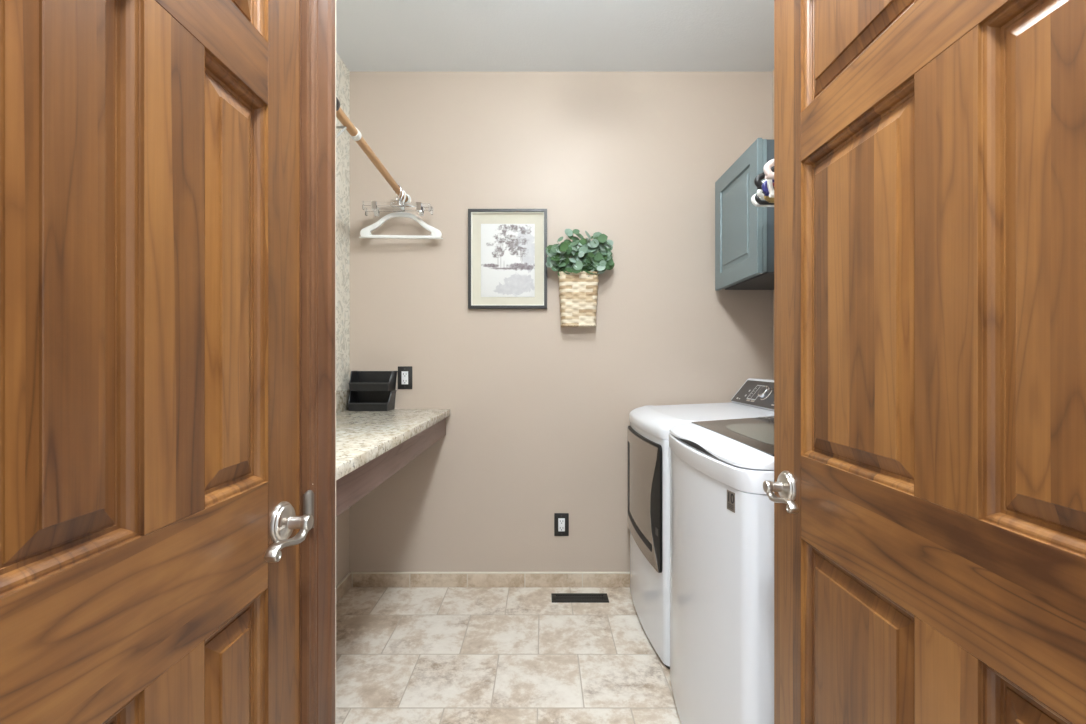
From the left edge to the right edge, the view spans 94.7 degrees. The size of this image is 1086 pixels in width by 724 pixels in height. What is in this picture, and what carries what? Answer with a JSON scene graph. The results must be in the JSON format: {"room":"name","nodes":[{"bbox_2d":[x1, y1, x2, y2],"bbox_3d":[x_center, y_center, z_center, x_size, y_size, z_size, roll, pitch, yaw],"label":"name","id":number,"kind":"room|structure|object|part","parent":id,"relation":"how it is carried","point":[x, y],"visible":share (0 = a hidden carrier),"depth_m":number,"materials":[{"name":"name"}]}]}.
{"room":"laundry room","nodes":[
{"label":"laundry room","id":0,"kind":"room"},
{"bbox_2d":[336,52,349,585],"bbox_3d":[-1.079,-0.175,1.786,0.101,2.740,1.748,0,0,0],"label":"wall","id":1,"kind":"structure","parent":0,"point":[342,72],"depth_m":2.56,"materials":[{"name":"beige paint"}]},
{"bbox_2d":[336,389,349,412],"bbox_3d":[-1.019,0.197,1.837,0.020,0.105,1.645,0,0,0],"label":"backsplash","id":2,"kind":"structure","parent":1,"relation":"attached to","point":[342,397],"depth_m":2.52,"materials":[{"name":"beige stone"}]},
{"bbox_2d":[336,573,350,603],"bbox_3d":[-1.024,1.155,1.836,0.012,0.080,1.648,0,0,0],"label":"baseboard","id":3,"kind":"structure","parent":1,"relation":"attached to","point":[344,585],"depth_m":2.56,"materials":[{"name":"tile"}]},
{"bbox_2d":[336,97,410,202],"bbox_3d":[-0.866,-0.722,1.838,0.329,0.438,1.645,0,0,0],"label":"closet rod","id":4,"kind":"object","parent":1,"relation":"attached to","point":[354,133],"visible":0.34,"depth_m":2.02,"materials":[{"name":"stained wood"},{"name":"white plastic"},{"name":"black plastic"}]},
{"bbox_2d":[362,184,430,211],"bbox_3d":[-0.733,-0.823,2.505,0.332,0.137,0.033,0,0,-6],"label":"hanger","id":5,"kind":"object","parent":4,"relation":"hanging from","point":[393,203],"visible":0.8,"depth_m":2.50,"materials":[{"name":"white plastic"}]},
{"bbox_2d":[365,188,432,216],"bbox_3d":[-0.733,-0.817,2.545,0.348,0.147,0.033,0,0,3],"label":"hanger","id":6,"kind":"object","parent":4,"relation":"hanging from","point":[389,209],"visible":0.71,"depth_m":2.54,"materials":[{"name":"white plastic"}]},
{"bbox_2d":[359,190,442,238],"bbox_3d":[-0.733,-0.764,2.585,0.429,0.253,0.018,0,0,-3],"label":"clothes hanger","id":7,"kind":"object","parent":4,"relation":"hanging from","point":[365,232],"visible":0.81,"depth_m":2.58,"materials":[{"name":"white plastic"}]},
{"bbox_2d":[336,389,449,516],"bbox_3d":[-0.761,0.266,1.837,0.538,0.244,1.645,0,0,0],"label":"countertop","id":8,"kind":"structure","parent":1,"relation":"attached to","point":[372,446],"depth_m":1.75,"materials":[{"name":"beige stone"}]},
{"bbox_2d":[347,390,396,410],"bbox_3d":[-0.886,0.198,2.589,0.220,0.101,0.125,0,0,2],"label":"storage bin","id":9,"kind":"object","parent":8,"relation":"on","point":[358,400],"visible":0.89,"depth_m":2.61,"materials":[{"name":"black plastic"}]},
{"bbox_2d":[348,371,397,390],"bbox_3d":[-0.881,0.096,2.589,0.220,0.101,0.125,0,0,2],"label":"storage bin","id":10,"kind":"object","parent":9,"relation":"on","point":[359,380],"visible":1,"depth_m":2.61,"materials":[{"name":"black plastic"}]},
{"bbox_2d":[336,587,680,723],"bbox_3d":[0.095,1.225,0.930,2.450,0.060,3.660,0,0,0],"label":"floor","id":11,"kind":"structure","parent":0,"point":[405,655],"depth_m":2.01,"materials":[{"name":"tile"}]},
{"bbox_2d":[551,593,608,602],"bbox_3d":[0.186,1.190,2.528,0.286,0.009,0.092,0,0,0],"label":"floor vent","id":12,"kind":"object","parent":11,"relation":"in","point":[556,597],"visible":1,"depth_m":2.52,"materials":[{"name":"black plastic"}]},
{"bbox_2d":[627,378,773,668],"bbox_3d":[0.810,0.640,2.279,0.769,1.110,0.707,0,0,0],"label":"dryer","id":13,"kind":"object","parent":11,"relation":"on","point":[648,449],"visible":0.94,"depth_m":2.13,"materials":[{"name":"white metal"}]},
{"bbox_3d":[0.439,0.585,2.287,0.023,0.492,0.633,0,0,-1],"label":"door","id":14,"kind":"part","parent":13,"relation":"part of","materials":[{"name":"silver metal"}]},
{"bbox_3d":[0.446,0.582,2.283,0.032,0.506,0.642,0,0,-1],"label":"door","id":15,"kind":"part","parent":13,"relation":"part of","materials":[{"name":"white metal"}]},
{"bbox_3d":[0.814,0.254,2.279,0.760,0.097,0.707,0,0,0],"label":"panel","id":16,"kind":"part","parent":13,"relation":"part of","materials":[{"name":"white metal"}]},
{"bbox_2d":[669,416,773,723],"bbox_3d":[0.826,0.648,1.546,0.766,1.094,0.712,0,0,0],"label":"washer","id":17,"kind":"object","parent":11,"relation":"on","point":[722,515],"visible":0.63,"depth_m":1.33,"materials":[{"name":"white metal"}]},
{"bbox_3d":[0.640,0.234,1.546,0.389,0.046,0.708,0,0,0],"label":"lid","id":18,"kind":"part","parent":17,"relation":"part of","materials":[{"name":"white metal"}]},
{"bbox_3d":[0.680,0.219,1.544,0.247,0.021,0.664,0,0,0],"label":"lid glass","id":19,"kind":"part","parent":17,"relation":"part of","materials":[{"name":"grey"}]},
{"bbox_2d":[336,0,773,71],"bbox_3d":[0.095,-1.575,1.130,2.450,0.060,3.260,0,0,0],"label":"ceiling","id":20,"kind":"structure","parent":0,"point":[372,35],"depth_m":2.35,"materials":[{"name":"white paint"}]},
{"bbox_2d":[349,72,771,572],"bbox_3d":[0.095,-0.175,2.710,2.450,2.740,0.100,0,0,0],"label":"wall","id":21,"kind":"structure","parent":0,"point":[537,423],"depth_m":2.66,"materials":[{"name":"beige paint"}]},
{"bbox_2d":[398,366,411,388],"bbox_3d":[-0.733,0.084,2.656,0.077,0.121,0.009,0,0,0],"label":"wall outlet","id":22,"kind":"object","parent":21,"relation":"attached to","point":[404,372],"visible":1,"depth_m":2.65,"materials":[{"name":"black plastic"}]},
{"bbox_2d":[402,371,407,383],"bbox_3d":[-0.733,0.084,2.654,0.035,0.069,0.004,0,0,0],"label":"receptacle","id":23,"kind":"object","parent":22,"relation":"attached to","point":[404,373],"depth_m":2.65,"materials":[{"name":"white plastic"}]},
{"bbox_2d":[351,572,629,586],"bbox_3d":[0.100,1.155,2.654,2.240,0.080,0.012,0,0,0],"label":"baseboard","id":24,"kind":"structure","parent":21,"relation":"attached to","point":[358,579],"depth_m":2.65,"materials":[{"name":"tile"}]},
{"bbox_2d":[468,209,546,308],"bbox_3d":[-0.186,-0.544,2.646,0.417,0.525,0.028,0,0,0],"label":"framed print","id":25,"kind":"object","parent":21,"relation":"attached to","point":[507,255],"visible":0.99,"depth_m":2.65},
{"bbox_2d":[554,513,568,535],"bbox_3d":[0.099,0.864,2.656,0.077,0.121,0.009,0,0,0],"label":"wall outlet","id":26,"kind":"object","parent":21,"relation":"attached to","point":[561,520],"visible":1,"depth_m":2.65,"materials":[{"name":"black plastic"}]},
{"bbox_2d":[558,518,564,530],"bbox_3d":[0.099,0.864,2.654,0.035,0.069,0.004,0,0,0],"label":"receptacle","id":27,"kind":"object","parent":26,"relation":"attached to","point":[561,521],"depth_m":2.65,"materials":[{"name":"white plastic"}]},
{"bbox_2d":[558,271,598,326],"bbox_3d":[0.186,-0.326,2.613,0.216,0.284,0.099,0,0,0],"label":"wall basket","id":28,"kind":"object","parent":21,"relation":"attached to","point":[578,294],"visible":0.99,"depth_m":2.58,"materials":[{"name":"beige wicker"}]},
{"bbox_2d":[546,229,614,276],"bbox_3d":[0.193,-0.560,2.563,0.361,0.263,0.153,0,0,0],"label":"eucalyptus","id":29,"kind":"object","parent":28,"relation":"in","point":[595,255],"visible":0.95,"depth_m":2.55,"materials":[{"name":"green plant"}]},
{"bbox_2d":[772,70,773,379],"bbox_3d":[1.270,-0.175,1.360,0.100,2.740,2.600,0,0,0],"label":"wall","id":30,"kind":"structure","parent":0,"point":[773,70],"depth_m":2.65,"materials":[{"name":"beige paint"}]},
{"bbox_2d":[715,138,773,290],"bbox_3d":[1.057,-0.653,2.342,0.326,0.564,0.515,0,0,0],"label":"upper cabinet","id":31,"kind":"object","parent":30,"relation":"attached to","point":[744,231],"visible":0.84,"depth_m":2.25,"materials":[{"name":"blue wood"}]},
{"bbox_3d":[0.927,-0.656,2.344,0.020,0.554,0.505,0,0,0],"label":"frame","id":32,"kind":"part","parent":31,"relation":"part of","materials":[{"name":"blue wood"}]},
{"bbox_3d":[1.068,-0.710,1.697,0.304,0.028,0.794,0,0,0],"label":"bar","id":33,"kind":"object","parent":31,"relation":"attached to","visible":0},
{"bbox_2d":[751,179,773,206],"bbox_3d":[0.930,-0.653,1.860,0.310,0.151,0.017,0,0,0],"label":"hanger","id":34,"kind":"object","parent":33,"relation":"hanging from","point":[753,201],"visible":0.11,"depth_m":1.85,"materials":[{"name":"white plastic"}]},
{"bbox_2d":[754,168,773,189],"bbox_3d":[0.930,-0.650,1.660,0.456,0.155,0.021,0,0,0],"label":"hanger","id":35,"kind":"object","parent":33,"relation":"hanging from","point":[757,181],"visible":0.19,"depth_m":1.65,"materials":[{"name":"black plastic"}]},
{"bbox_2d":[755,191,773,204],"bbox_3d":[0.930,-0.647,1.800,0.334,0.162,0.015,0,0,0],"label":"hanger","id":36,"kind":"object","parent":33,"relation":"hanging from","point":[758,200],"visible":0.09,"depth_m":1.79,"materials":[{"name":"black plastic"}]},
{"bbox_2d":[757,189,773,199],"bbox_3d":[0.930,-0.644,1.730,0.378,0.167,0.017,0,0,0],"label":"hanger","id":37,"kind":"object","parent":33,"relation":"hanging from","point":[760,194],"visible":0.08,"depth_m":1.72,"materials":[{"name":"white plastic"}]},
{"bbox_2d":[762,179,773,195],"bbox_3d":[0.930,-0.629,1.600,0.459,0.197,0.017,0,0,0],"label":"hanger","id":38,"kind":"object","parent":33,"relation":"hanging from","point":[764,185],"visible":0.12,"depth_m":1.59,"materials":[{"name":"blue plastic"}]},
{"bbox_2d":[763,159,773,178],"bbox_3d":[0.930,-0.638,1.500,0.535,0.180,0.020,0,0,0],"label":"hanger","id":39,"kind":"object","parent":33,"relation":"hanging from","point":[769,174],"visible":0.17,"depth_m":1.49,"materials":[{"name":"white plastic"}]},
{"bbox_2d":[764,196,773,202],"bbox_3d":[0.930,-0.634,1.700,0.356,0.187,0.017,0,0,0],"label":"hanger","id":40,"kind":"object","parent":33,"relation":"hanging from","point":[767,198],"visible":0.13,"depth_m":1.69,"materials":[{"name":"beige plastic"}]},
{"bbox_2d":[767,179,773,197],"bbox_3d":[0.930,-0.618,1.540,0.479,0.221,0.015,0,0,0],"label":"hanger","id":41,"kind":"object","parent":33,"relation":"hanging from","point":[769,181],"visible":0.05,"depth_m":1.53,"materials":[{"name":"white plastic"}]},
{"bbox_3d":[-0.480,-0.175,0.456,0.120,2.740,1.112,0,0,0],"label":"wall","id":42,"kind":"structure","parent":0,"visible":0},
{"bbox_2d":[0,0,313,723],"bbox_3d":[-0.413,0.176,0.574,0.083,2.022,0.576,0,0,0],"label":"door","id":43,"kind":"structure","parent":42,"relation":"in","point":[151,522],"depth_m":0.54,"materials":[{"name":"brown wood"}]},
{"bbox_3d":[-0.438,-0.104,0.455,0.035,0.575,0.143,0,0,0],"label":"raised panel","id":44,"kind":"part","parent":43,"relation":"part of","materials":[{"name":"brown wood"}]},
{"bbox_3d":[-0.438,0.650,0.455,0.035,0.610,0.143,0,0,0],"label":"raised panel","id":45,"kind":"part","parent":43,"relation":"part of","materials":[{"name":"brown wood"}]},
{"bbox_3d":[-0.438,0.264,0.574,0.035,0.162,0.380,0,0,0],"label":"rail","id":46,"kind":"part","parent":43,"relation":"part of","materials":[{"name":"brown wood"}]},
{"bbox_3d":[-0.438,-0.440,0.574,0.035,0.096,0.380,0,0,0],"label":"rail","id":47,"kind":"part","parent":43,"relation":"part of","materials":[{"name":"brown wood"}]},
{"bbox_3d":[-0.438,0.650,0.693,0.035,0.610,0.143,0,0,0],"label":"raised panel","id":48,"kind":"part","parent":43,"relation":"part of","materials":[{"name":"brown wood"}]},
{"bbox_3d":[-0.438,-0.104,0.693,0.035,0.575,0.143,0,0,0],"label":"raised panel","id":49,"kind":"part","parent":43,"relation":"part of","materials":[{"name":"brown wood"}]},
{"bbox_3d":[-0.438,-0.604,0.693,0.035,0.232,0.143,0,0,0],"label":"raised panel","id":50,"kind":"part","parent":43,"relation":"part of","materials":[{"name":"brown wood"}]},
{"bbox_3d":[-0.382,0.272,0.752,0.017,0.025,0.105,0,0,2],"label":"lever","id":51,"kind":"part","parent":43,"relation":"part of","materials":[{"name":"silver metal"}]},
{"bbox_3d":[-0.396,0.257,0.801,0.048,0.065,0.065,0,0,0],"label":"lever handle","id":52,"kind":"part","parent":43,"relation":"part of","materials":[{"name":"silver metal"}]},
{"bbox_2d":[299,0,300,723],"bbox_3d":[-0.480,0.177,0.576,0.120,2.035,0.587,0,0,0],"label":"trim","id":53,"kind":"structure","parent":42,"relation":"attached to","point":[299,0],"depth_m":0.86,"materials":[{"name":"brown wood"}]},
{"bbox_2d":[301,0,335,723],"bbox_3d":[-0.405,0.139,0.573,0.031,2.112,0.737,0,0,0],"label":"trim","id":54,"kind":"structure","parent":42,"relation":"attached to","point":[318,391],"depth_m":0.90,"materials":[{"name":"brown wood"}]},
{"bbox_3d":[-0.407,0.256,0.868,0.018,0.067,0.005,0,0,-29],"label":"strike plate","id":55,"kind":"part","parent":54,"relation":"part of","materials":[{"name":"metal"}]},
{"bbox_2d":[335,0,335,723],"bbox_3d":[-0.480,-0.175,1.013,0.120,2.740,0.002,0,0,0],"label":"trim","id":56,"kind":"structure","parent":42,"relation":"attached to","point":[335,0],"depth_m":1.01,"materials":[{"name":"brown wood"}]},
{"bbox_3d":[0.940,-0.175,0.080,0.760,2.740,0.100,0,0,0],"label":"wall","id":57,"kind":"structure","parent":0,"visible":0},
{"bbox_2d":[763,0,1085,723],"bbox_3d":[0.498,0.176,0.630,0.083,2.022,0.925,0,0,0],"label":"door","id":58,"kind":"structure","parent":57,"relation":"in","point":[928,486],"depth_m":0.65,"materials":[{"name":"brown wood"}]},
{"bbox_3d":[0.481,0.257,1.030,0.048,0.065,0.065,0,0,0],"label":"lever handle","id":59,"kind":"part","parent":58,"relation":"part of","materials":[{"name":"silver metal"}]},
{"bbox_3d":[0.467,0.272,0.982,0.017,0.025,0.105,0,0,-2],"label":"lever","id":60,"kind":"part","parent":58,"relation":"part of","materials":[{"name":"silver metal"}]},
{"bbox_3d":[0.522,-0.104,0.830,0.035,0.575,0.298,0,0,0],"label":"raised panel","id":61,"kind":"part","parent":58,"relation":"part of","materials":[{"name":"brown wood"}]},
{"bbox_3d":[0.522,-0.604,0.830,0.035,0.232,0.298,0,0,0],"label":"raised panel","id":62,"kind":"part","parent":58,"relation":"part of","materials":[{"name":"brown wood"}]},
{"bbox_3d":[0.522,0.650,0.830,0.035,0.610,0.298,0,0,0],"label":"raised panel","id":63,"kind":"part","parent":58,"relation":"part of","materials":[{"name":"brown wood"}]},
{"bbox_3d":[0.522,-0.440,0.630,0.035,0.096,0.697,0,0,0],"label":"rail","id":64,"kind":"part","parent":58,"relation":"part of","materials":[{"name":"brown wood"}]},
{"bbox_3d":[0.522,0.264,0.630,0.035,0.162,0.697,0,0,0],"label":"rail","id":65,"kind":"part","parent":58,"relation":"part of","materials":[{"name":"brown wood"}]},
{"bbox_3d":[0.522,0.650,0.431,0.035,0.610,0.298,0,0,0],"label":"raised panel","id":66,"kind":"part","parent":58,"relation":"part of","materials":[{"name":"brown wood"}]},
{"bbox_3d":[0.522,-0.104,0.431,0.035,0.575,0.298,0,0,0],"label":"raised panel","id":67,"kind":"part","parent":58,"relation":"part of","materials":[{"name":"brown wood"}]}
]}

